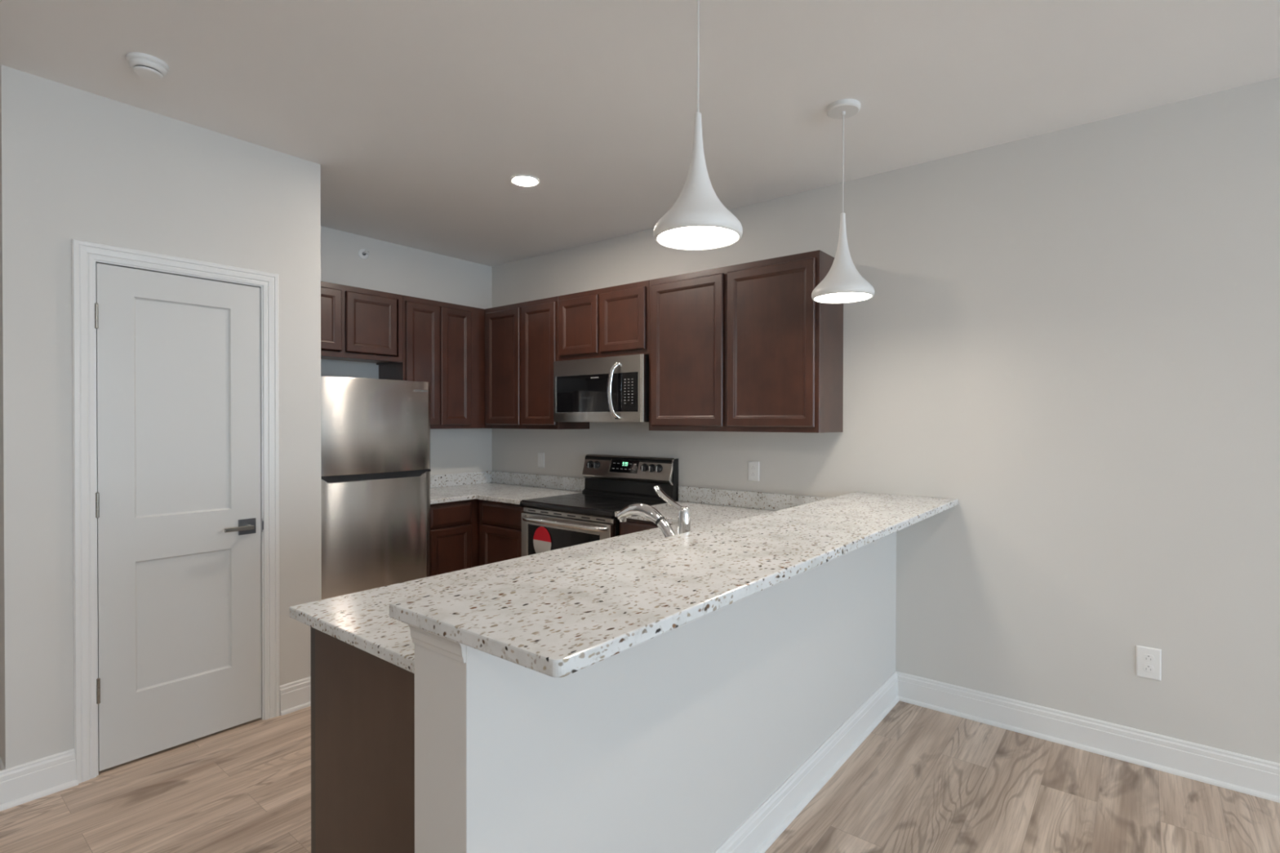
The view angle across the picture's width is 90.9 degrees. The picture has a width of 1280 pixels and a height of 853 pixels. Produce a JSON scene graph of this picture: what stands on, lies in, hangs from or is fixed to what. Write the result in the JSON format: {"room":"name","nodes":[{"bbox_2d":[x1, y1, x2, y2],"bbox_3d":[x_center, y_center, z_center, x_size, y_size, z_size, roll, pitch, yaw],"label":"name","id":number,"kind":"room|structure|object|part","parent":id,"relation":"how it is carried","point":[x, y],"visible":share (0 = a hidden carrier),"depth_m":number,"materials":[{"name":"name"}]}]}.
{"room":"kitchen","nodes":[
{"label":"kitchen","id":0,"kind":"room"},
{"bbox_2d":[0,693,0,757],"bbox_3d":[-3.618,0.029,3.422,3.113,2.738,0.120,0,1,39],"label":"wall","id":1,"kind":"structure","parent":0,"point":[0,693],"depth_m":2.41,"materials":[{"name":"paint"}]},
{"bbox_2d":[0,757,4,770],"bbox_3d":[-3.620,1.329,3.338,3.233,0.139,0.026,0,1,39],"label":"baseboard","id":2,"kind":"structure","parent":1,"relation":"attached to","point":[2,766],"depth_m":2.36,"materials":[{"name":"white paint"}]},
{"bbox_2d":[0,64,321,768],"bbox_3d":[-2.036,0.037,2.811,0.120,2.738,1.148,0,1,39],"label":"wall","id":3,"kind":"structure","parent":0,"point":[75,163],"depth_m":2.47,"materials":[{"name":"paint"}]},
{"bbox_2d":[0,748,78,811],"bbox_3d":[-2.287,1.339,2.396,0.026,0.139,0.226,0,1,39],"label":"baseboard","id":4,"kind":"structure","parent":3,"relation":"attached to","point":[24,783],"depth_m":2.39,"materials":[{"name":"white paint"}]},
{"bbox_2d":[71,239,279,783],"bbox_3d":[-2.034,0.335,2.802,0.138,2.142,0.751,0,1,39],"label":"trim","id":5,"kind":"structure","parent":3,"relation":"attached to","point":[85,255],"depth_m":2.53,"materials":[{"name":"white paint"}]},
{"bbox_2d":[94,262,263,771],"bbox_3d":[-1.986,0.367,2.766,0.091,2.050,0.618,0,1,39],"label":"door","id":6,"kind":"structure","parent":3,"relation":"in","point":[178,495],"depth_m":2.74,"materials":[{"name":"white paint"}]},
{"bbox_3d":[-1.851,0.469,2.901,0.049,0.022,0.120,0,1,39],"label":"lever","id":7,"kind":"part","parent":6,"relation":"part of","materials":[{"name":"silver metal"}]},
{"bbox_3d":[-1.842,0.469,2.956,0.008,0.072,0.072,0,1,39],"label":"handle","id":8,"kind":"part","parent":6,"relation":"part of","materials":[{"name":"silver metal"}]},
{"bbox_2d":[280,676,311,715],"bbox_3d":[-1.686,1.334,3.143,0.026,0.139,0.203,0,1,39],"label":"baseboard","id":9,"kind":"structure","parent":3,"relation":"attached to","point":[295,695],"depth_m":3.12,"materials":[{"name":"white paint"}]},
{"bbox_2d":[320,226,492,475],"bbox_3d":[-2.251,0.025,4.193,0.120,2.738,3.034,0,1,39],"label":"wall","id":10,"kind":"structure","parent":0,"point":[388,267],"depth_m":4.80,"materials":[{"name":"paint"}]},
{"bbox_2d":[320,280,402,364],"bbox_3d":[-2.025,-0.672,4.095,0.345,0.464,0.872,0,1,39],"label":"upper cabinet","id":11,"kind":"object","parent":10,"relation":"attached to","point":[357,324],"visible":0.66,"depth_m":4.10,"materials":[{"name":"brown wood"}]},
{"bbox_3d":[-2.027,-0.671,3.834,0.020,0.386,0.423,0,1,39],"label":"door","id":12,"kind":"part","parent":11,"relation":"part of","materials":[{"name":"brown wood"}]},
{"bbox_3d":[-2.042,-0.461,4.110,0.304,0.016,0.840,0,1,39],"label":"panel","id":13,"kind":"part","parent":11,"relation":"part of","materials":[{"name":"brown wood"}]},
{"bbox_3d":[-1.767,-0.673,4.158,0.020,0.386,0.347,0,1,39],"label":"door","id":14,"kind":"part","parent":11,"relation":"part of","materials":[{"name":"brown wood"}]},
{"bbox_2d":[358,248,368,259],"bbox_3d":[-1.931,-1.219,4.434,0.060,0.072,0.072,0,1,39],"label":"sprinkler","id":15,"kind":"object","parent":10,"relation":"attached to","point":[363,254],"visible":1,"depth_m":4.44,"materials":[{"name":"white plastic"}]},
{"bbox_2d":[378,295,484,428],"bbox_3d":[-1.436,-0.447,4.832,0.345,0.924,1.008,0,1,39],"label":"upper cabinet","id":16,"kind":"object","parent":10,"relation":"attached to","point":[443,343],"visible":0.48,"depth_m":4.59,"materials":[{"name":"brown wood"}]},
{"bbox_3d":[-1.532,-0.440,4.452,0.020,0.856,0.261,0,1,39],"label":"door","id":17,"kind":"part","parent":16,"relation":"part of","materials":[{"name":"brown wood"}]},
{"bbox_3d":[-1.360,-0.442,4.666,0.020,0.856,0.260,0,1,39],"label":"door","id":18,"kind":"part","parent":16,"relation":"part of","materials":[{"name":"brown wood"}]},
{"bbox_2d":[430,471,491,488],"bbox_3d":[-1.570,0.427,4.931,0.020,0.098,0.990,0,1,39],"label":"backsplash","id":19,"kind":"structure","parent":10,"relation":"attached to","point":[475,477],"depth_m":5.07,"materials":[{"name":"white stone"}]},
{"bbox_2d":[0,0,1279,266],"bbox_3d":[0.019,-1.358,0.202,13.040,0.100,6.640,0,1,39],"label":"ceiling","id":20,"kind":"structure","parent":0,"point":[418,117],"depth_m":2.42,"materials":[{"name":"paint"}]},
{"bbox_2d":[125,52,168,79],"bbox_3d":[-1.792,-1.304,2.295,0.124,0.046,0.124,0,1,39],"label":"smoke detector","id":21,"kind":"object","parent":20,"relation":"attached to","point":[145,65],"visible":1,"depth_m":2.27,"materials":[{"name":"white plastic"}]},
{"bbox_2d":[510,174,539,186],"bbox_3d":[-0.623,-1.330,3.413,0.156,0.008,0.156,0,1,39],"label":"recessed light","id":22,"kind":"object","parent":20,"relation":"in","point":[526,180],"visible":1,"depth_m":3.41,"materials":[{"name":"white plastic"}]},
{"bbox_2d":[653,0,742,250],"bbox_3d":[0.163,-0.923,1.770,0.250,0.792,0.250,0,1,39],"label":"pendant lamp","id":23,"kind":"object","parent":20,"relation":"hanging from","point":[698,220],"visible":1,"depth_m":1.73,"materials":[{"name":"white metal"}]},
{"bbox_3d":[0.163,-0.703,1.772,0.250,0.352,0.250,0,1,39],"label":"lamp shade","id":24,"kind":"part","parent":23,"relation":"part of","materials":[{"name":"white metal"}]},
{"bbox_2d":[657,226,737,248],"bbox_3d":[0.162,-0.534,1.773,0.226,0.004,0.226,0,1,39],"label":"diffuser","id":25,"kind":"object","parent":23,"relation":"attached to","point":[670,237],"depth_m":1.77,"materials":[{"name":"white glass"}]},
{"bbox_3d":[0.163,-1.090,1.769,0.005,0.425,0.005,0,1,39],"label":"cord","id":26,"kind":"part","parent":23,"relation":"part of","materials":[{"name":"white plastic"}]},
{"bbox_2d":[811,98,874,303],"bbox_3d":[0.843,-0.929,2.616,0.250,0.792,0.250,0,1,39],"label":"pendant lamp","id":27,"kind":"object","parent":20,"relation":"hanging from","point":[842,284],"visible":1,"depth_m":2.58,"materials":[{"name":"white metal"}]},
{"bbox_3d":[0.842,-0.709,2.618,0.250,0.352,0.250,0,1,39],"label":"lamp shade","id":28,"kind":"part","parent":27,"relation":"part of","materials":[{"name":"white metal"}]},
{"bbox_2d":[814,292,871,302],"bbox_3d":[0.842,-0.539,2.619,0.226,0.004,0.226,0,1,39],"label":"diffuser","id":29,"kind":"object","parent":27,"relation":"attached to","point":[819,296],"depth_m":2.61,"materials":[{"name":"white glass"}]},
{"bbox_3d":[0.843,-1.095,2.615,0.005,0.425,0.005,0,1,39],"label":"cord","id":30,"kind":"part","parent":27,"relation":"part of","materials":[{"name":"white plastic"}]},
{"bbox_2d":[0,701,1279,852],"bbox_3d":[0.014,1.480,0.224,13.040,0.100,6.640,0,1,39],"label":"floor","id":31,"kind":"structure","parent":0,"point":[924,780],"depth_m":2.36,"materials":[{"name":"brown wood"}]},
{"bbox_2d":[311,626,414,852],"bbox_3d":[-0.499,0.975,1.812,0.662,0.882,0.605,0,1,39],"label":"base cabinet","id":32,"kind":"object","parent":31,"relation":"on","point":[362,704],"visible":0.25,"depth_m":1.59,"materials":[{"name":"brown wood"}]},
{"bbox_2d":[288,485,829,673],"bbox_3d":[-0.096,0.462,2.728,1.190,0.128,2.621,0,1,39],"label":"countertop","id":33,"kind":"structure","parent":32,"relation":"on","point":[362,620],"depth_m":2.07,"materials":[{"name":"white stone"}]},
{"bbox_2d":[617,485,690,537],"bbox_3d":[0.050,0.359,2.368,0.348,0.279,0.066,0,1,39],"label":"faucet","id":34,"kind":"object","parent":33,"relation":"on","point":[647,511],"visible":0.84,"depth_m":2.33,"materials":[{"name":"silver metal"}]},
{"bbox_3d":[0.115,0.408,2.316,0.126,0.138,0.039,0,1,39],"label":"spout","id":35,"kind":"part","parent":34,"relation":"part of","materials":[{"name":"silver metal"}]},
{"bbox_3d":[0.109,0.266,2.321,0.135,0.091,0.038,0,1,39],"label":"lever","id":36,"kind":"part","parent":34,"relation":"part of","materials":[{"name":"silver metal"}]},
{"bbox_2d":[320,376,431,599],"bbox_3d":[-1.842,0.555,3.994,0.713,1.683,0.752,0,1,39],"label":"refrigerator","id":37,"kind":"object","parent":31,"relation":"on","point":[375,470],"visible":0.52,"depth_m":3.75,"materials":[{"name":"silver metal"}]},
{"bbox_3d":[-1.573,0.305,3.775,0.022,0.031,0.662,0,1,39],"label":"grip trim","id":38,"kind":"part","parent":37,"relation":"part of","materials":[{"name":"silver metal"}]},
{"bbox_3d":[-1.599,0.811,3.799,0.084,1.055,0.752,0,1,39],"label":"fridge door","id":39,"kind":"part","parent":37,"relation":"part of","materials":[{"name":"silver metal"}]},
{"bbox_3d":[-1.597,-0.003,3.793,0.084,0.562,0.752,0,1,39],"label":"freezer door","id":40,"kind":"part","parent":37,"relation":"part of","materials":[{"name":"silver metal"}]},
{"bbox_2d":[430,499,479,576],"bbox_3d":[-1.327,0.951,4.752,0.629,0.882,1.006,0,1,39],"label":"base cabinet","id":41,"kind":"object","parent":31,"relation":"on","point":[454,526],"visible":0.14,"depth_m":4.32,"materials":[{"name":"brown wood"}]},
{"bbox_3d":[-1.290,0.603,4.307,0.020,0.140,0.329,0,1,39],"label":"drawer","id":42,"kind":"part","parent":41,"relation":"part of","materials":[{"name":"brown wood"}]},
{"bbox_3d":[-1.291,0.984,4.310,0.020,0.587,0.329,0,1,39],"label":"door","id":43,"kind":"part","parent":41,"relation":"part of","materials":[{"name":"brown wood"}]},
{"bbox_2d":[430,471,585,504],"bbox_3d":[-1.127,0.446,4.588,1.141,0.128,1.011,0,1,39],"label":"countertop","id":44,"kind":"structure","parent":41,"relation":"on","point":[508,487],"depth_m":4.80,"materials":[{"name":"white stone"}]},
{"bbox_2d":[479,499,525,565],"bbox_3d":[-0.761,0.953,4.543,0.508,0.882,0.627,0,1,39],"label":"base cabinet","id":45,"kind":"object","parent":31,"relation":"on","point":[500,523],"visible":0.25,"depth_m":4.31,"materials":[{"name":"brown wood"}]},
{"bbox_3d":[-0.938,0.985,4.296,0.442,0.587,0.020,0,1,39],"label":"door","id":46,"kind":"part","parent":45,"relation":"part of","materials":[{"name":"brown wood"}]},
{"bbox_3d":[-0.937,0.604,4.293,0.442,0.140,0.020,0,1,39],"label":"drawer","id":47,"kind":"part","parent":45,"relation":"part of","materials":[{"name":"brown wood"}]},
{"bbox_2d":[520,454,678,556],"bbox_3d":[-0.285,0.802,4.086,0.794,1.194,0.734,0,1,39],"label":"range","id":48,"kind":"object","parent":31,"relation":"on","point":[613,483],"visible":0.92,"depth_m":4.08,"materials":[{"name":"black metal"}]},
{"bbox_2d":[533,526,551,553],"bbox_3d":[-0.616,0.734,3.965,0.164,0.207,0.001,0,1,39],"label":"tag","id":49,"kind":"object","parent":48,"relation":"hanging from","point":[541,540],"visible":0.75,"depth_m":3.97,"materials":[{"name":"red paper"}]},
{"bbox_3d":[-0.483,0.587,3.822,0.718,0.033,0.076,0,1,39],"label":"handle","id":50,"kind":"part","parent":48,"relation":"part of","materials":[{"name":"silver metal"}]},
{"bbox_3d":[-0.457,0.854,3.870,0.772,0.583,0.045,0,1,39],"label":"oven door","id":51,"kind":"part","parent":48,"relation":"part of","materials":[{"name":"silver metal"}]},
{"bbox_3d":[-0.450,0.544,3.878,0.780,0.028,0.022,0,1,39],"label":"vent trim","id":52,"kind":"part","parent":48,"relation":"part of","materials":[{"name":"silver metal"}]},
{"bbox_3d":[-0.433,0.854,3.847,0.709,0.583,0.041,0,1,39],"label":"window trim","id":53,"kind":"part","parent":48,"relation":"part of","materials":[{"name":"silver metal"}]},
{"bbox_3d":[-0.359,0.273,4.506,0.058,0.058,0.029,0,1,39],"label":"knob","id":54,"kind":"part","parent":48,"relation":"part of","materials":[{"name":"black plastic"}]},
{"bbox_2d":[520,493,666,519],"bbox_3d":[-0.292,0.503,4.074,0.794,0.045,0.580,0,1,39],"label":"cooktop","id":55,"kind":"object","parent":48,"relation":"in","point":[581,505],"depth_m":4.00,"materials":[{"name":"grey glass"}]},
{"bbox_3d":[-0.312,0.274,4.469,0.058,0.058,0.029,0,1,39],"label":"knob","id":56,"kind":"part","parent":48,"relation":"part of","materials":[{"name":"black plastic"}]},
{"bbox_3d":[-0.095,0.290,4.325,0.772,0.170,0.070,0,1,39],"label":"control panel","id":57,"kind":"part","parent":48,"relation":"part of","materials":[{"name":"silver metal"}]},
{"bbox_3d":[0.024,0.277,4.198,0.058,0.058,0.029,0,1,39],"label":"knob","id":58,"kind":"part","parent":48,"relation":"part of","materials":[{"name":"black plastic"}]},
{"bbox_3d":[0.073,0.277,4.159,0.058,0.058,0.029,0,1,39],"label":"knob","id":59,"kind":"part","parent":48,"relation":"part of","materials":[{"name":"black plastic"}]},
{"bbox_3d":[0.118,0.277,4.123,0.058,0.058,0.029,0,1,39],"label":"knob","id":60,"kind":"part","parent":48,"relation":"part of","materials":[{"name":"black plastic"}]},
{"bbox_3d":[0.212,0.293,4.082,0.010,0.176,0.082,0,1,39],"label":"trim","id":61,"kind":"part","parent":48,"relation":"part of","materials":[{"name":"silver metal"}]},
{"bbox_2d":[619,518,671,535],"bbox_3d":[0.268,0.962,3.717,0.525,0.882,0.627,0,1,39],"label":"base cabinet","id":62,"kind":"object","parent":31,"relation":"on","point":[630,526],"visible":0.05,"depth_m":3.56,"materials":[{"name":"brown wood"}]},
{"bbox_3d":[0.074,0.612,3.481,0.485,0.140,0.020,0,1,39],"label":"drawer","id":63,"kind":"part","parent":62,"relation":"part of","materials":[{"name":"brown wood"}]},
{"bbox_3d":[0.091,0.913,3.496,0.525,0.782,0.020,0,1,39],"label":"frame","id":64,"kind":"part","parent":62,"relation":"part of","materials":[{"name":"brown wood"}]},
{"bbox_2d":[414,532,896,852],"bbox_3d":[0.429,0.901,2.292,0.180,1.026,2.650,0,1,39],"label":"wall","id":65,"kind":"structure","parent":0,"point":[668,742],"depth_m":1.68,"materials":[{"name":"paint"}]},
{"bbox_2d":[403,622,466,662],"bbox_3d":[-0.408,0.422,1.246,0.177,0.054,0.026,0,1,39],"label":"trim","id":66,"kind":"structure","parent":65,"relation":"attached to","point":[454,650],"depth_m":1.24,"materials":[{"name":"paint"}]},
{"bbox_2d":[389,491,958,677],"bbox_3d":[0.519,0.374,2.190,0.502,0.030,2.689,0,1,39],"label":"bar","id":67,"kind":"object","parent":65,"relation":"on","point":[561,620],"visible":1,"depth_m":1.44,"materials":[{"name":"white stone"}]},
{"bbox_2d":[712,671,899,852],"bbox_3d":[0.508,1.345,2.231,0.026,0.139,2.650,0,1,39],"label":"baseboard","id":68,"kind":"structure","parent":65,"relation":"attached to","point":[766,824],"depth_m":2.40,"materials":[{"name":"white paint"}]},
{"bbox_2d":[492,76,1279,763],"bbox_3d":[2.915,0.051,2.066,10.840,2.738,0.120,0,1,39],"label":"wall","id":69,"kind":"structure","parent":0,"point":[1069,337],"depth_m":2.82,"materials":[{"name":"paint"}]},
{"bbox_2d":[484,296,589,429],"bbox_3d":[-0.792,-0.445,4.741,0.811,0.924,0.343,0,1,39],"label":"upper cabinet","id":70,"kind":"object","parent":69,"relation":"attached to","point":[522,339],"visible":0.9,"depth_m":4.60,"materials":[{"name":"brown wood"}]},
{"bbox_3d":[-1.029,-0.442,4.724,0.382,0.856,0.020,0,1,39],"label":"door","id":71,"kind":"part","parent":70,"relation":"part of","materials":[{"name":"brown wood"}]},
{"bbox_3d":[-0.721,-0.439,4.476,0.345,0.856,0.020,0,1,39],"label":"door","id":72,"kind":"part","parent":70,"relation":"part of","materials":[{"name":"brown wood"}]},
{"bbox_2d":[491,471,585,491],"bbox_3d":[-0.816,0.428,4.974,1.141,0.098,0.020,0,1,39],"label":"backsplash","id":73,"kind":"structure","parent":69,"relation":"attached to","point":[569,483],"depth_m":4.94,"materials":[{"name":"white stone"}]},
{"bbox_2d":[537,452,544,467],"bbox_3d":[-0.780,0.264,4.952,0.074,0.117,0.008,0,1,39],"label":"wall switch","id":74,"kind":"object","parent":69,"relation":"attached to","point":[540,455],"visible":1,"depth_m":4.95,"materials":[{"name":"white plastic"}]},
{"bbox_2d":[558,280,648,360],"bbox_3d":[-0.163,-0.675,4.234,0.796,0.454,0.343,0,1,39],"label":"upper cabinet","id":75,"kind":"object","parent":69,"relation":"attached to","point":[611,321],"visible":0.79,"depth_m":4.07,"materials":[{"name":"brown wood"}]},
{"bbox_3d":[-0.415,-0.673,4.229,0.356,0.382,0.020,0,1,39],"label":"door","id":76,"kind":"part","parent":75,"relation":"part of","materials":[{"name":"brown wood"}]},
{"bbox_2d":[553,354,648,422],"bbox_3d":[-0.190,-0.238,4.206,0.790,0.416,0.423,0,1,39],"label":"microwave","id":77,"kind":"object","parent":75,"relation":"attached to","point":[615,388],"visible":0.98,"depth_m":4.05,"materials":[{"name":"silver metal"}]},
{"bbox_3d":[-0.396,-0.216,4.174,0.470,0.252,0.003,0,1,39],"label":"window trim","id":78,"kind":"part","parent":77,"relation":"part of","materials":[{"name":"black glass"}]},
{"bbox_3d":[-0.164,-0.224,3.953,0.082,0.360,0.035,0,0,-14],"label":"handle","id":79,"kind":"part","parent":77,"relation":"part of","materials":[{"name":"silver metal"}]},
{"bbox_3d":[-0.090,-0.214,3.938,0.210,0.244,0.010,0,1,39],"label":"control panel","id":80,"kind":"part","parent":77,"relation":"part of","materials":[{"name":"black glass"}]},
{"bbox_3d":[0.012,-0.234,3.846,0.026,0.415,0.004,0,1,39],"label":"edge trim","id":81,"kind":"part","parent":77,"relation":"part of","materials":[{"name":"silver metal"}]},
{"bbox_3d":[-0.112,-0.671,3.986,0.370,0.382,0.020,0,1,39],"label":"door","id":82,"kind":"part","parent":75,"relation":"part of","materials":[{"name":"brown wood"}]},
{"bbox_2d":[648,249,843,432],"bbox_3d":[0.574,-0.434,3.644,1.093,0.924,0.343,0,1,39],"label":"upper cabinet","id":83,"kind":"object","parent":69,"relation":"attached to","point":[745,347],"visible":0.97,"depth_m":3.43,"materials":[{"name":"brown wood"}]},
{"bbox_3d":[0.268,-0.430,3.683,0.504,0.857,0.020,0,1,39],"label":"door","id":84,"kind":"part","parent":83,"relation":"part of","materials":[{"name":"brown wood"}]},
{"bbox_3d":[0.685,-0.427,3.347,0.512,0.857,0.020,0,1,39],"label":"door","id":85,"kind":"part","parent":83,"relation":"part of","materials":[{"name":"brown wood"}]},
{"bbox_2d":[747,461,759,481],"bbox_3d":[0.680,0.268,3.780,0.076,0.117,0.008,0,1,39],"label":"power outlet","id":86,"kind":"object","parent":69,"relation":"attached to","point":[753,466],"visible":1,"depth_m":3.78,"materials":[{"name":"white plastic"}]},
{"bbox_2d":[750,471,755,476],"bbox_3d":[0.678,0.287,3.778,0.034,0.027,0.002,0,1,39],"label":"receptacle","id":87,"kind":"object","parent":86,"relation":"attached to","point":[752,473],"depth_m":3.78,"materials":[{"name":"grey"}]},
{"bbox_2d":[678,485,829,511],"bbox_3d":[0.718,0.440,3.742,1.189,0.098,0.020,0,1,39],"label":"backsplash","id":88,"kind":"structure","parent":69,"relation":"attached to","point":[762,500],"depth_m":3.81,"materials":[{"name":"white stone"}]},
{"bbox_2d":[896,671,1279,803],"bbox_3d":[4.160,1.362,0.981,7.285,0.139,0.026,0,1,39],"label":"baseboard","id":89,"kind":"structure","parent":69,"relation":"attached to","point":[1244,774],"depth_m":2.71,"materials":[{"name":"white paint"}]},
{"bbox_2d":[1135,644,1161,680],"bbox_3d":[2.120,0.987,2.628,0.082,0.130,0.008,0,1,39],"label":"power outlet","id":90,"kind":"object","parent":69,"relation":"attached to","point":[1148,660],"visible":1,"depth_m":2.62,"materials":[{"name":"white plastic"}]},
{"bbox_2d":[1142,664,1154,672],"bbox_3d":[2.119,1.008,2.626,0.038,0.030,0.002,0,1,39],"label":"receptacle","id":91,"kind":"object","parent":90,"relation":"attached to","point":[1146,668],"depth_m":2.63,"materials":[{"name":"grey plastic"}]},
{"bbox_2d":[1142,653,1154,662],"bbox_3d":[2.119,0.965,2.625,0.038,0.030,0.002,0,1,39],"label":"receptacle","id":92,"kind":"object","parent":90,"relation":"attached to","point":[1146,657],"depth_m":2.62,"materials":[{"name":"grey plastic"}]}
]}

